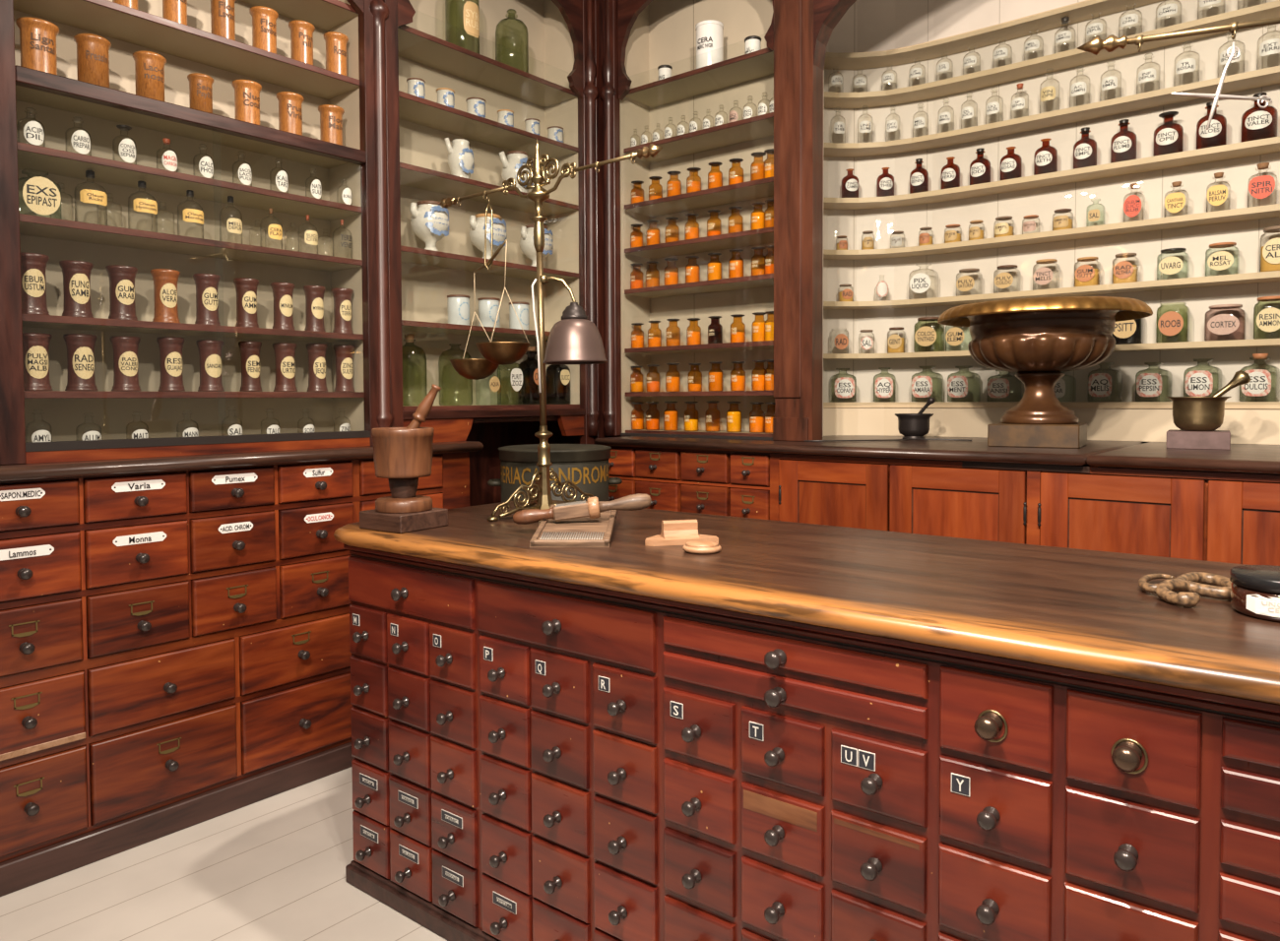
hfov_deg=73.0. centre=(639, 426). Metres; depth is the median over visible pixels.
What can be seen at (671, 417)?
bottle
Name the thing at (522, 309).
pot
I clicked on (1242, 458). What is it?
countertop
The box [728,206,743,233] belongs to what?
bottle
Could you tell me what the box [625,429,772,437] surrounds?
shelf
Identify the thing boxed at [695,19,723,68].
jar
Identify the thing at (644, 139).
glass bottle
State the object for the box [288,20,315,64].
jar
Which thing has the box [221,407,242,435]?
glass bottle
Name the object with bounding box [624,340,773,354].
shelf
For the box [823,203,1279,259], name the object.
shelf
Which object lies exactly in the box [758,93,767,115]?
glass bottle
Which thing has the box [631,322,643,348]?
bottle
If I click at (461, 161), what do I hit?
jug
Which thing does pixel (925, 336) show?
glass jar
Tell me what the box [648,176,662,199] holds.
bottle
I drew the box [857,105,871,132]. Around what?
glass bottle
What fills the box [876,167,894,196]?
bottle
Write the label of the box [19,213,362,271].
shelf
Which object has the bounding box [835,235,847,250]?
glass jar
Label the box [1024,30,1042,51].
glass bottle
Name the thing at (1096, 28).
glass bottle
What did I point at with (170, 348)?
jar
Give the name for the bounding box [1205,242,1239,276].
glass jar
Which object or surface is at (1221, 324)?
glass jar
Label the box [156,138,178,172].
glass bottle
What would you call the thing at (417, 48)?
shelf
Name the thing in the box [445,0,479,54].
glass bottle
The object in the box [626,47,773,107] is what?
shelf
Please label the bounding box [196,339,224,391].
jar
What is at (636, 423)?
bottle
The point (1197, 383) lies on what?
glass bottle
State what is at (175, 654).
base cabinet
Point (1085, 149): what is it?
bottle
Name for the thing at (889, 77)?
glass bottle
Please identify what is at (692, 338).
bottle
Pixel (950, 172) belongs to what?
bottle
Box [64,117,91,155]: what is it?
glass bottle
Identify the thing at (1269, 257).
glass jar
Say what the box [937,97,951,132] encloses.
glass bottle
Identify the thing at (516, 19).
glass bottle
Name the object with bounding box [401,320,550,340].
shelf
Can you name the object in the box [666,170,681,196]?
bottle
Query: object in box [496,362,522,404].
glass bottle
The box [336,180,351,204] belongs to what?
glass bottle
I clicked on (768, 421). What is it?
bottle
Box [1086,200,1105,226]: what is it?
glass bottle
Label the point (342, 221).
glass bottle
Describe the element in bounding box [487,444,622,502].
round tin
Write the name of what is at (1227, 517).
base cabinet
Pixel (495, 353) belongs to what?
scale pan
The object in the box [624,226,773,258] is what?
shelf
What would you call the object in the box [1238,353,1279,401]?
glass bottle
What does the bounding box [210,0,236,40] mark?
jar
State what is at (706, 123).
glass bottle
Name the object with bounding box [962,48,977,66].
glass bottle
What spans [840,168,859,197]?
bottle
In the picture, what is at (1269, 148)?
shelf
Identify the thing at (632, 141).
glass bottle
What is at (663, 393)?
shelf
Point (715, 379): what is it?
bottle
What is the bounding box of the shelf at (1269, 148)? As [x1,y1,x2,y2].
[823,136,1279,209]
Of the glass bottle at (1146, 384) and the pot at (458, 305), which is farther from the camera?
the pot at (458, 305)
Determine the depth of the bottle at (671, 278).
4.28 m
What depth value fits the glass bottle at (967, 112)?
4.03 m
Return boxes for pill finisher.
[644,519,718,546]
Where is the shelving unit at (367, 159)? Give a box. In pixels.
[0,0,403,465]
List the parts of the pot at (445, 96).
lid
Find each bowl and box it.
[371,427,434,478]
[959,310,1127,372]
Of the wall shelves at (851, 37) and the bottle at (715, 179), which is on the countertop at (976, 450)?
the wall shelves at (851, 37)
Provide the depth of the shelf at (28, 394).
2.93 m
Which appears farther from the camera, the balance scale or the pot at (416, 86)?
the pot at (416, 86)
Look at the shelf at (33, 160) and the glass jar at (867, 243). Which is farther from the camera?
the glass jar at (867, 243)
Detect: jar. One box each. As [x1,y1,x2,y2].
[15,16,59,74]
[18,173,62,219]
[20,252,49,315]
[22,332,53,390]
[59,259,93,318]
[63,333,98,390]
[73,33,111,87]
[105,264,138,320]
[109,335,141,391]
[112,0,138,9]
[131,50,166,101]
[150,268,180,322]
[156,336,185,391]
[162,0,187,25]
[187,72,213,113]
[192,273,220,325]
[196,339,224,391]
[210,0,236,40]
[231,79,261,125]
[233,277,258,327]
[238,341,262,391]
[249,5,278,54]
[270,282,295,330]
[272,342,297,391]
[276,91,304,135]
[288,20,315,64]
[303,285,325,331]
[305,343,327,391]
[318,104,344,145]
[323,31,348,75]
[331,288,353,333]
[332,344,354,391]
[409,199,449,251]
[468,213,507,259]
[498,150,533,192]
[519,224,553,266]
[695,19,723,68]
[829,328,848,349]
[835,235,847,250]
[837,284,853,301]
[858,329,874,353]
[861,230,874,250]
[887,326,905,353]
[891,230,903,246]
[913,317,945,352]
[918,226,933,246]
[944,224,961,243]
[945,326,964,351]
[956,268,982,291]
[968,220,984,240]
[993,215,1014,237]
[993,264,1021,293]
[1023,214,1040,232]
[1032,258,1060,290]
[1052,208,1072,230]
[1073,256,1101,286]
[1111,253,1139,283]
[1112,318,1143,344]
[1155,302,1189,343]
[1156,248,1189,280]
[1204,304,1246,341]
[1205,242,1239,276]
[1229,565,1279,623]
[1253,295,1279,339]
[1259,225,1279,272]
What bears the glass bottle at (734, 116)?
on the shelving unit at (652, 33)
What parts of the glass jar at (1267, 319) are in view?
lid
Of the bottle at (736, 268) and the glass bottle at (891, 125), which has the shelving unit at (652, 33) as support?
the bottle at (736, 268)
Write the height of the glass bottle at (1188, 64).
0.188 m
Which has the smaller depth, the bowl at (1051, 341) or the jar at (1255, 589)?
the jar at (1255, 589)
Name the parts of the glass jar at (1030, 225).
lid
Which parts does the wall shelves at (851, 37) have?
ledge moulding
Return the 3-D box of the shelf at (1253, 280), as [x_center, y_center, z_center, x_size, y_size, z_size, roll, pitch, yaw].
[2.221,-0.584,3.506,3.268,0.024,0.352,1,2,35]
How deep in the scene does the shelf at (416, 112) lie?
3.97 m
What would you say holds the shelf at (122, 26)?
attached to the shelving unit at (367, 159)
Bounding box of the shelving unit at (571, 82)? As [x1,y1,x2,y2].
[397,0,625,506]
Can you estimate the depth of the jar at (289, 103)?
3.22 m
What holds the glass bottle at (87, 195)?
on the shelving unit at (367, 159)
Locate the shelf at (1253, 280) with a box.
[823,270,1279,309]
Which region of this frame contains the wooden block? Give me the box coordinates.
[1166,429,1230,449]
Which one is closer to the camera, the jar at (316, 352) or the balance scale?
the balance scale
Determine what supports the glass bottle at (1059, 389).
on the wall shelves at (851, 37)
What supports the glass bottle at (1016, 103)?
on the wall shelves at (851, 37)
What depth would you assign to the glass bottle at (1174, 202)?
3.51 m
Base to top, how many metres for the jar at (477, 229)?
0.220 m
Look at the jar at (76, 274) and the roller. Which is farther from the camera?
the jar at (76, 274)
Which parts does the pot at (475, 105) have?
lid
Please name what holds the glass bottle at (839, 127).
on the wall shelves at (851, 37)
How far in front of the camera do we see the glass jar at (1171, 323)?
3.52 m
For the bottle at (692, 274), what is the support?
on the shelving unit at (652, 33)
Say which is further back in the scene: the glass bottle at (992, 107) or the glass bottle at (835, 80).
the glass bottle at (835, 80)
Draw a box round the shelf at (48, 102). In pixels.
[15,85,348,169]
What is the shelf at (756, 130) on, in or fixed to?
attached to the shelving unit at (652, 33)
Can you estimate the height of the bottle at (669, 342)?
0.138 m
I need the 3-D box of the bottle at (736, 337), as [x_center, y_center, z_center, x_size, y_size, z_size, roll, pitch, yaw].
[0.459,-0.456,4.059,0.069,0.135,0.071,1,2,40]
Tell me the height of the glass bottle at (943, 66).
0.147 m
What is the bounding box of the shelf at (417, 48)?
[397,24,576,107]
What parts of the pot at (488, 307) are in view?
lid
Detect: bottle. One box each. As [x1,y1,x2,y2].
[17,107,45,147]
[26,408,52,442]
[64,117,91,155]
[73,170,107,221]
[75,412,101,441]
[112,125,136,162]
[127,413,148,439]
[128,180,157,228]
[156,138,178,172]
[176,411,198,437]
[177,190,203,235]
[192,143,213,178]
[219,195,242,241]
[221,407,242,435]
[233,152,252,186]
[259,208,282,246]
[261,419,279,434]
[269,159,288,191]
[297,215,318,245]
[297,417,314,432]
[306,168,321,199]
[332,219,352,248]
[334,410,350,431]
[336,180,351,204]
[402,333,427,395]
[438,343,472,405]
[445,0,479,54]
[475,367,501,404]
[495,8,528,72]
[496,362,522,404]
[517,346,539,404]
[545,364,571,404]
[630,129,637,146]
[630,223,642,248]
[630,262,643,289]
[630,365,643,391]
[631,180,643,203]
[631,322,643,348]
[631,401,643,429]
[640,128,647,144]
[645,260,659,287]
[645,401,659,430]
[646,219,660,245]
[646,364,660,391]
[647,320,661,347]
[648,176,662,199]
[652,123,662,141]
[663,401,678,430]
[664,117,676,138]
[664,257,678,285]
[665,216,679,242]
[665,363,680,391]
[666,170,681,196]
[666,319,680,346]
[676,117,685,135]
[684,213,699,240]
[684,401,698,431]
[685,256,700,282]
[686,167,701,192]
[686,318,701,345]
[688,363,702,391]
[689,111,702,132]
[703,109,713,128]
[704,400,720,431]
[706,209,721,236]
[706,253,721,280]
[707,161,722,189]
[707,316,722,343]
[707,361,723,391]
[714,107,726,126]
[726,401,741,432]
[728,158,743,185]
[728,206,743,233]
[728,249,743,278]
[729,100,742,123]
[730,314,745,342]
[730,361,745,390]
[743,95,757,119]
[749,401,764,432]
[750,151,766,181]
[750,201,766,230]
[751,246,766,275]
[751,312,767,341]
[751,360,767,390]
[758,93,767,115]
[764,148,773,178]
[764,198,773,228]
[764,245,773,274]
[764,311,773,340]
[764,359,773,390]
[764,402,774,433]
[768,96,773,113]
[828,67,843,84]
[829,368,856,402]
[830,109,845,142]
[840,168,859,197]
[854,69,867,85]
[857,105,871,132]
[873,275,890,299]
[873,367,895,401]
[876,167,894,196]
[881,65,895,82]
[885,105,897,141]
[908,63,925,86]
[908,264,938,299]
[909,158,928,193]
[911,368,943,401]
[912,103,925,128]
[936,53,953,77]
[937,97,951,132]
[940,156,959,190]
[947,366,980,401]
[960,91,977,120]
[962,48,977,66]
[969,148,990,185]
[985,89,1003,115]
[986,370,1022,401]
[992,38,1012,67]
[999,146,1022,180]
[1010,83,1026,119]
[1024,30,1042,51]
[1033,138,1057,175]
[1040,68,1060,101]
[1054,16,1076,43]
[1054,379,1076,401]
[1069,65,1090,96]
[1073,127,1097,169]
[1085,13,1106,35]
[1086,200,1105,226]
[1087,362,1122,401]
[1099,60,1118,101]
[1110,119,1137,163]
[1118,3,1142,38]
[1123,183,1145,222]
[1135,362,1172,401]
[1136,53,1160,82]
[1152,111,1183,156]
[1154,0,1182,29]
[1163,181,1189,217]
[1173,41,1200,86]
[1183,358,1222,396]
[1196,101,1226,149]
[1199,0,1225,8]
[1206,172,1230,212]
[1217,31,1245,64]
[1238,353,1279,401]
[1240,92,1278,142]
[1247,162,1278,207]
[1256,23,1279,69]
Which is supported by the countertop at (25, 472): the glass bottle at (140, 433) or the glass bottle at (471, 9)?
the glass bottle at (140, 433)
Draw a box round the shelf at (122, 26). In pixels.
[13,0,359,100]
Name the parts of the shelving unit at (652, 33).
panel, rail, panel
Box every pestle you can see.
[405,384,441,429]
[916,396,935,414]
[1211,370,1251,396]
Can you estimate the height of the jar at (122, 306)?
0.177 m
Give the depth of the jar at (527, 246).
4.21 m
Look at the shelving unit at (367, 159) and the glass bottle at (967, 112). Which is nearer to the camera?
the shelving unit at (367, 159)
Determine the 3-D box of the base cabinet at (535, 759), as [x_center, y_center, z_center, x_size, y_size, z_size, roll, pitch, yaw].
[0.883,0.848,1.673,3.760,0.990,0.903,1,2,38]
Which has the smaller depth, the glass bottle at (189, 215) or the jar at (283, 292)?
the glass bottle at (189, 215)
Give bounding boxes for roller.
[512,493,651,524]
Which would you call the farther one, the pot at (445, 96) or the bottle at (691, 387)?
the bottle at (691, 387)
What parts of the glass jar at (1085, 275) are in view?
lid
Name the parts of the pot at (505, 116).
lid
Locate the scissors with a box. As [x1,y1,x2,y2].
[1170,41,1272,129]
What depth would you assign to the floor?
2.47 m
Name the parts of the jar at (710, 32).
lid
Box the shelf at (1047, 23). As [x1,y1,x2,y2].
[824,0,1163,69]
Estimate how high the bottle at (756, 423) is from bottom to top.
0.140 m
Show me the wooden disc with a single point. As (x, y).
(698, 546)
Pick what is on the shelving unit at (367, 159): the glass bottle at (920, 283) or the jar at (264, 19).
the jar at (264, 19)
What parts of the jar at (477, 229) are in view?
lid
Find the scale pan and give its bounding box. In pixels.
[449,197,530,380]
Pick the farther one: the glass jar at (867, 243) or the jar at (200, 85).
the glass jar at (867, 243)
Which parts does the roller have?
handle, handle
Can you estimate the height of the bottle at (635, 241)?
0.132 m
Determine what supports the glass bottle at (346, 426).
on the countertop at (25, 472)
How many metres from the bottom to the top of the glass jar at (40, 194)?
0.147 m
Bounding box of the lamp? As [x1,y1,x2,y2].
[531,275,607,392]
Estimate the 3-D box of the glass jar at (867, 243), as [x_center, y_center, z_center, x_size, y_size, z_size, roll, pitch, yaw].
[1.133,-0.919,4.298,0.061,0.099,0.062,0,2,11]
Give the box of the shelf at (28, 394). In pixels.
[24,390,364,398]
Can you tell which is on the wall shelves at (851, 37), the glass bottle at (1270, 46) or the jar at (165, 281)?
the glass bottle at (1270, 46)
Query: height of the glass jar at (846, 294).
0.090 m
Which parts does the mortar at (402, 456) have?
stem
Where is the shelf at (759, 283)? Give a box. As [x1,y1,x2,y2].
[624,273,773,298]
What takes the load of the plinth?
on the countertop at (976, 450)
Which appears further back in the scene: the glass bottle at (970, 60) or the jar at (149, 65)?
the glass bottle at (970, 60)
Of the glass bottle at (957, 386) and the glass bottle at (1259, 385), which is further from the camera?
the glass bottle at (957, 386)
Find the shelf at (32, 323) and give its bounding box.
[21,314,363,342]
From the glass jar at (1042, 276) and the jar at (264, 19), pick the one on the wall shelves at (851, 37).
the glass jar at (1042, 276)
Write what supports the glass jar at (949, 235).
on the wall shelves at (851, 37)
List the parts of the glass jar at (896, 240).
lid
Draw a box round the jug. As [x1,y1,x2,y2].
[444,137,474,179]
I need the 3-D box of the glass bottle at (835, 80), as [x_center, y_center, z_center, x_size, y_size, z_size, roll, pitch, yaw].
[0.970,-1.705,4.282,0.073,0.146,0.074,0,2,-3]
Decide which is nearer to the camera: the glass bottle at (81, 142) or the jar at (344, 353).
the glass bottle at (81, 142)
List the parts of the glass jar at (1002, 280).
lid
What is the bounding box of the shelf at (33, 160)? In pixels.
[17,141,361,221]
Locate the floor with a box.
[0,767,447,940]
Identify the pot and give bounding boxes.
[406,77,425,98]
[436,87,454,108]
[447,294,469,325]
[465,97,485,118]
[477,297,500,327]
[497,109,513,127]
[509,301,529,329]
[524,118,540,134]
[547,126,563,142]
[657,64,672,80]
[744,35,761,54]
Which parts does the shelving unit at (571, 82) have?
bracket panel, panel, rail, panel, bracket panel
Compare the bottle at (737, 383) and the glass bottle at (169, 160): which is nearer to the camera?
the glass bottle at (169, 160)
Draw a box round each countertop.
[0,441,483,481]
[333,500,1279,705]
[594,435,1148,465]
[1086,442,1279,474]
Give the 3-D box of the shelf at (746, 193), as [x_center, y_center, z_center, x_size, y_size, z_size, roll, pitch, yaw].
[0.352,-1.103,4.169,0.929,0.022,0.239,1,2,40]
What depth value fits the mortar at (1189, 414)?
3.07 m
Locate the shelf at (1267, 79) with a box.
[823,65,1279,157]
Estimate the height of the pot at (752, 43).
0.098 m
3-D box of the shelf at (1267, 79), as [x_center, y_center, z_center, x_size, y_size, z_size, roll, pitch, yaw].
[2.218,-1.353,3.481,3.268,0.024,0.352,1,2,35]
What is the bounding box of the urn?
[937,296,1152,424]
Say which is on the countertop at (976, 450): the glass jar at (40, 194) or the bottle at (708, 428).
the bottle at (708, 428)
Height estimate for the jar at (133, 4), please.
0.192 m
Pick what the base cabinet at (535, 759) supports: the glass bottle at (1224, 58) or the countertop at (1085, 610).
the countertop at (1085, 610)
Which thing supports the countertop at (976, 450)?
on the base cabinet at (1227, 517)
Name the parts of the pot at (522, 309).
lid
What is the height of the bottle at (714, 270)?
0.138 m
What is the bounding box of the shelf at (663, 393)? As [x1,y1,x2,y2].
[625,390,773,396]
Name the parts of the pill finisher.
plate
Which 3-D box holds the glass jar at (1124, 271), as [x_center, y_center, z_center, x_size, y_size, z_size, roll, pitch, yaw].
[2.057,-0.665,3.662,0.094,0.128,0.095,1,2,40]
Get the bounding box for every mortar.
[359,427,447,533]
[895,413,933,439]
[1166,396,1231,431]
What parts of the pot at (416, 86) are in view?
lid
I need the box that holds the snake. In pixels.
[1138,572,1231,607]
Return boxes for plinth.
[987,422,1087,448]
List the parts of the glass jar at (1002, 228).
lid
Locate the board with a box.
[529,505,617,547]
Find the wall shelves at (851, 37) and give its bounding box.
[813,0,1279,445]
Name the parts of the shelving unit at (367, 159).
sliding rail, rail, panel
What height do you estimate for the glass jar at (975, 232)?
0.098 m
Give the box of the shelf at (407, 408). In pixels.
[402,404,579,411]
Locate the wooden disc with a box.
[682,539,721,554]
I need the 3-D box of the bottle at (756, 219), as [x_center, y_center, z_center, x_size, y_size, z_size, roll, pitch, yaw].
[0.542,-0.957,3.972,0.068,0.134,0.069,1,2,40]
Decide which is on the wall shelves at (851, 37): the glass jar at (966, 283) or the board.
the glass jar at (966, 283)
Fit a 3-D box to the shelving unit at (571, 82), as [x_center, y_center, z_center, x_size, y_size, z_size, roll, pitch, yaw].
[-0.622,-0.531,4.164,0.540,3.600,1.448,1,2,40]
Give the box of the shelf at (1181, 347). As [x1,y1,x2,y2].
[823,338,1279,360]
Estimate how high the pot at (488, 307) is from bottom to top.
0.142 m
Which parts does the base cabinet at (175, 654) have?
label plate, knob, knob, label plate, knob, knob, knob, drawer, drawer, drawer, drawer, drawer, drawer, drawer, drawer, label plate, label plate, knob, knob, knob, drawer, drawer, knob, knob, drawer, drawer, drawer, label plate, label plate, knob, knob, knob, drawer, drawer, knob, knob, drawer, drawer, drawer, label plate, label plate, knob, knob, knob, drawer, drawer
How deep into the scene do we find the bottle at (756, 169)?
3.94 m
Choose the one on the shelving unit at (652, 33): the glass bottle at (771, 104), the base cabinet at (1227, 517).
the glass bottle at (771, 104)
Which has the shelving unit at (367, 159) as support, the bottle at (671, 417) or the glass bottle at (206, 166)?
the glass bottle at (206, 166)
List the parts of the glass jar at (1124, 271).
lid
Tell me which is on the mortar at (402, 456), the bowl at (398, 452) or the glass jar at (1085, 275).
the bowl at (398, 452)
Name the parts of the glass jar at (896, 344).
lid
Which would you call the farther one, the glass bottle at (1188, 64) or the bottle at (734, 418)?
the bottle at (734, 418)
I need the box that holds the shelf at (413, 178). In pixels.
[399,162,578,216]
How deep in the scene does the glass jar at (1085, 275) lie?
3.72 m
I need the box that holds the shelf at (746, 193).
[624,176,773,216]
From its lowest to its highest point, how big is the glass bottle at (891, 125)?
0.189 m
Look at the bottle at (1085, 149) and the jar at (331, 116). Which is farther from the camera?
the bottle at (1085, 149)
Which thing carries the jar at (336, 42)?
on the shelving unit at (367, 159)
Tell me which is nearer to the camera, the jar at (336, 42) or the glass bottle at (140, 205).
the glass bottle at (140, 205)
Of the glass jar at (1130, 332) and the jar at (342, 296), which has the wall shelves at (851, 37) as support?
the glass jar at (1130, 332)
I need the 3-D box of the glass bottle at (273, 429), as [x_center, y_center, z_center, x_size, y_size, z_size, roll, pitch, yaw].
[-1.373,-0.001,3.212,0.067,0.131,0.066,1,2,40]
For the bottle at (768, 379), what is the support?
on the shelving unit at (652, 33)
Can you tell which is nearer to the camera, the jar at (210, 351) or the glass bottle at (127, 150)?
the glass bottle at (127, 150)
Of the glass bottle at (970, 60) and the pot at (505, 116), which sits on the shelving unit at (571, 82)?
the pot at (505, 116)
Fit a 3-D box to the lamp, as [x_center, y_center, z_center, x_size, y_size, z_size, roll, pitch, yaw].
[-0.208,-0.293,2.744,0.210,0.372,0.204,1,2,40]
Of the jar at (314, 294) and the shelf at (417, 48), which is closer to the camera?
the jar at (314, 294)
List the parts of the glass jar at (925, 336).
lid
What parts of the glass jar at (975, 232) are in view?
lid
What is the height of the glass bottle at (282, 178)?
0.141 m
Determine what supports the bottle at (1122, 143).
on the wall shelves at (851, 37)
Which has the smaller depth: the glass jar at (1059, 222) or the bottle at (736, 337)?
the glass jar at (1059, 222)
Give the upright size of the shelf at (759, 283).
0.022 m
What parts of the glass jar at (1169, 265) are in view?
lid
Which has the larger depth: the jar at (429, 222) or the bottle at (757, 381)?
the bottle at (757, 381)
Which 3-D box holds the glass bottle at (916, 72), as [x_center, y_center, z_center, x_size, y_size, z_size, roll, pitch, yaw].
[1.343,-1.704,4.187,0.076,0.148,0.078,1,2,34]
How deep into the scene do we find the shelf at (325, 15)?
3.36 m
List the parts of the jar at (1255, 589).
lid, glass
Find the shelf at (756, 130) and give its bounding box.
[623,112,773,163]
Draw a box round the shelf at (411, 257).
[400,245,578,281]
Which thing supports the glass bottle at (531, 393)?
on the shelving unit at (571, 82)
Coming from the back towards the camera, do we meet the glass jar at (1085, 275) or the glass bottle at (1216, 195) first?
the glass jar at (1085, 275)
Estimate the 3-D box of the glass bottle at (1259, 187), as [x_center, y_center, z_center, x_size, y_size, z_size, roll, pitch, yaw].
[2.416,-0.932,3.355,0.092,0.174,0.093,1,2,40]
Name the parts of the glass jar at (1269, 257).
lid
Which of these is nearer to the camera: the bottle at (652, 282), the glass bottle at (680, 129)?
the glass bottle at (680, 129)
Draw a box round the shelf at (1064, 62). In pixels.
[824,0,1279,108]
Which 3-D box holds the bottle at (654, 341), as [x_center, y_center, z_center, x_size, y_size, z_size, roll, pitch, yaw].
[0.074,-0.465,4.377,0.069,0.136,0.070,1,2,40]
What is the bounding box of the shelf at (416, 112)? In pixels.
[398,90,578,160]
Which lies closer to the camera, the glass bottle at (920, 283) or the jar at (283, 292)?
the jar at (283, 292)
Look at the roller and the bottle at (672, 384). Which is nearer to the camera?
the roller
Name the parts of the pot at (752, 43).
lid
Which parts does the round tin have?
handle, lid, handle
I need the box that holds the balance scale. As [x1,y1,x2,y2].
[439,138,662,520]
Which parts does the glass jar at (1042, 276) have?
lid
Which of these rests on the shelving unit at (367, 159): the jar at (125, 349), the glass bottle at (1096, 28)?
the jar at (125, 349)
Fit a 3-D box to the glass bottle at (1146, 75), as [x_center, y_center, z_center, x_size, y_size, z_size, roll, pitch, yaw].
[2.110,-1.457,3.589,0.086,0.176,0.088,1,2,40]
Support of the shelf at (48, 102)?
attached to the shelving unit at (367, 159)
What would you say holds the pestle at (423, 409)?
in the mortar at (402, 456)
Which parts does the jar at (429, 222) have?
lid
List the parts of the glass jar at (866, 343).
lid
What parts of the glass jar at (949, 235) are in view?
lid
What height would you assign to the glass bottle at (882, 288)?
0.132 m
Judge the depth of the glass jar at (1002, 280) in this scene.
3.94 m
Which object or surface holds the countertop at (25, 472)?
on the base cabinet at (175, 654)
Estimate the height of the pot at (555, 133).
0.097 m
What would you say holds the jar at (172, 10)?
on the shelving unit at (367, 159)
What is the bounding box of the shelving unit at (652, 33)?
[617,0,823,442]
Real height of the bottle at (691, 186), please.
0.135 m
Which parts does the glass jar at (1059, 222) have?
lid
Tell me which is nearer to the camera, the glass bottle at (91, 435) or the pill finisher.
the pill finisher
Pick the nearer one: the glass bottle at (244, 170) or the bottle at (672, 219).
the glass bottle at (244, 170)
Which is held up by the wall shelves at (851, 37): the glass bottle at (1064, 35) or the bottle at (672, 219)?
the glass bottle at (1064, 35)
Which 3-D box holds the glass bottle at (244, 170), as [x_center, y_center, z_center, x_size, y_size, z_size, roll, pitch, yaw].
[-1.434,-0.921,3.115,0.065,0.136,0.064,1,2,40]
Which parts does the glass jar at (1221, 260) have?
lid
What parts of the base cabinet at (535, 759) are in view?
letter plate, knob, knob, knob, knob, knob, card plate, drawer, card plate, drawer, drawer, drawer, drawer, letter plate, knob, knob, knob, knob, knob, knob, drawer, card plate, card plate, drawer, drawer, drawer, drawer, drawer, letter plate, knob, knob, knob, knob, knob, card plate, drawer, card plate, drawer, drawer, drawer, drawer, letter plate, knob, knob, knob, knob, knob, card plate, drawer, drawer, drawer, drawer, drawer, letter plate, knob, knob, knob, knob, knob, drawer, drawer, drawer, drawer, drawer, drawer, letter plate, drawer, knob, knob, knob, knob, drawer, drawer, drawer, drawer, letter plate, knob, knob, knob, drawer, drawer, drawer, drawer, drawer, letter plate, knob, knob, knob, knob, knob, drawer, drawer, drawer, drawer, drawer, moulding, letter plate, letter plate, knob, knob, drawer, drawer, drawer, drawer, letter plate, knob, knob, knob, drawer, drawer, drawer, knob, knob, drawer, drawer, drawer, drawer, drawer, drawer, drawer, drawer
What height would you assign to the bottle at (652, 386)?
0.139 m
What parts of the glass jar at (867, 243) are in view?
lid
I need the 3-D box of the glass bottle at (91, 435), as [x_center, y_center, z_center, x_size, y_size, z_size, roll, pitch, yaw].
[-1.754,0.019,2.752,0.070,0.125,0.069,1,2,40]
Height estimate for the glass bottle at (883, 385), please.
0.172 m
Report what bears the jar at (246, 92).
on the shelving unit at (367, 159)
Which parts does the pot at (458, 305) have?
lid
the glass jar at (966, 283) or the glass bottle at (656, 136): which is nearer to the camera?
the glass jar at (966, 283)
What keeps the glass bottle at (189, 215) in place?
on the shelving unit at (367, 159)
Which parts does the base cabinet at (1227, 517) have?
drawer, drawer, knob, drawer, drawer, drawer rail, drawer rail, knob, knob, drawer, drawer, knob, knob, drawer, drawer, door rail, door panel, door panel, door rail, door panel, door rail, door panel, door rail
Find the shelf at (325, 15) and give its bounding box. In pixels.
[239,0,358,31]
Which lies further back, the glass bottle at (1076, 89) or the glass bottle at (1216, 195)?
the glass bottle at (1076, 89)
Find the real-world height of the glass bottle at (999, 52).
0.148 m
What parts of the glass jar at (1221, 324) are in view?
lid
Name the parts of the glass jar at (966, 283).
lid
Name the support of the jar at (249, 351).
on the shelving unit at (367, 159)
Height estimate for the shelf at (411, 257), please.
0.022 m
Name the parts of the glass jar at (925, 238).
lid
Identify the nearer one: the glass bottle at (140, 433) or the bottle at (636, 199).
the glass bottle at (140, 433)
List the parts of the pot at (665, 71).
lid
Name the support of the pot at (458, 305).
on the shelving unit at (571, 82)
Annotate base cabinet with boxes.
[0,451,469,896]
[343,544,1279,940]
[608,446,1279,566]
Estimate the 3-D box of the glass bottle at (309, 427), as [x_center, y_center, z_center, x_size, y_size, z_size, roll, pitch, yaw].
[-1.283,-0.003,3.322,0.062,0.128,0.061,1,2,40]
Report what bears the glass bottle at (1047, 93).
on the wall shelves at (851, 37)
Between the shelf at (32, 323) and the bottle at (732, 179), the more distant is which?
the bottle at (732, 179)
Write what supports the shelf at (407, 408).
attached to the shelving unit at (571, 82)
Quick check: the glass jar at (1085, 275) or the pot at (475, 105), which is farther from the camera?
the pot at (475, 105)
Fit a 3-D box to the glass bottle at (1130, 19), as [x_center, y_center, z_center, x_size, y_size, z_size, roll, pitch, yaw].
[2.056,-1.692,3.625,0.087,0.154,0.088,1,2,40]
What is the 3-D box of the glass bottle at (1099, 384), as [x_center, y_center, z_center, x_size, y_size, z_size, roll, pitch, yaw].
[2.002,-0.190,3.724,0.118,0.170,0.117,-2,3,-44]
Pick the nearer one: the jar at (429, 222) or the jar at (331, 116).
the jar at (331, 116)
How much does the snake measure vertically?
0.032 m

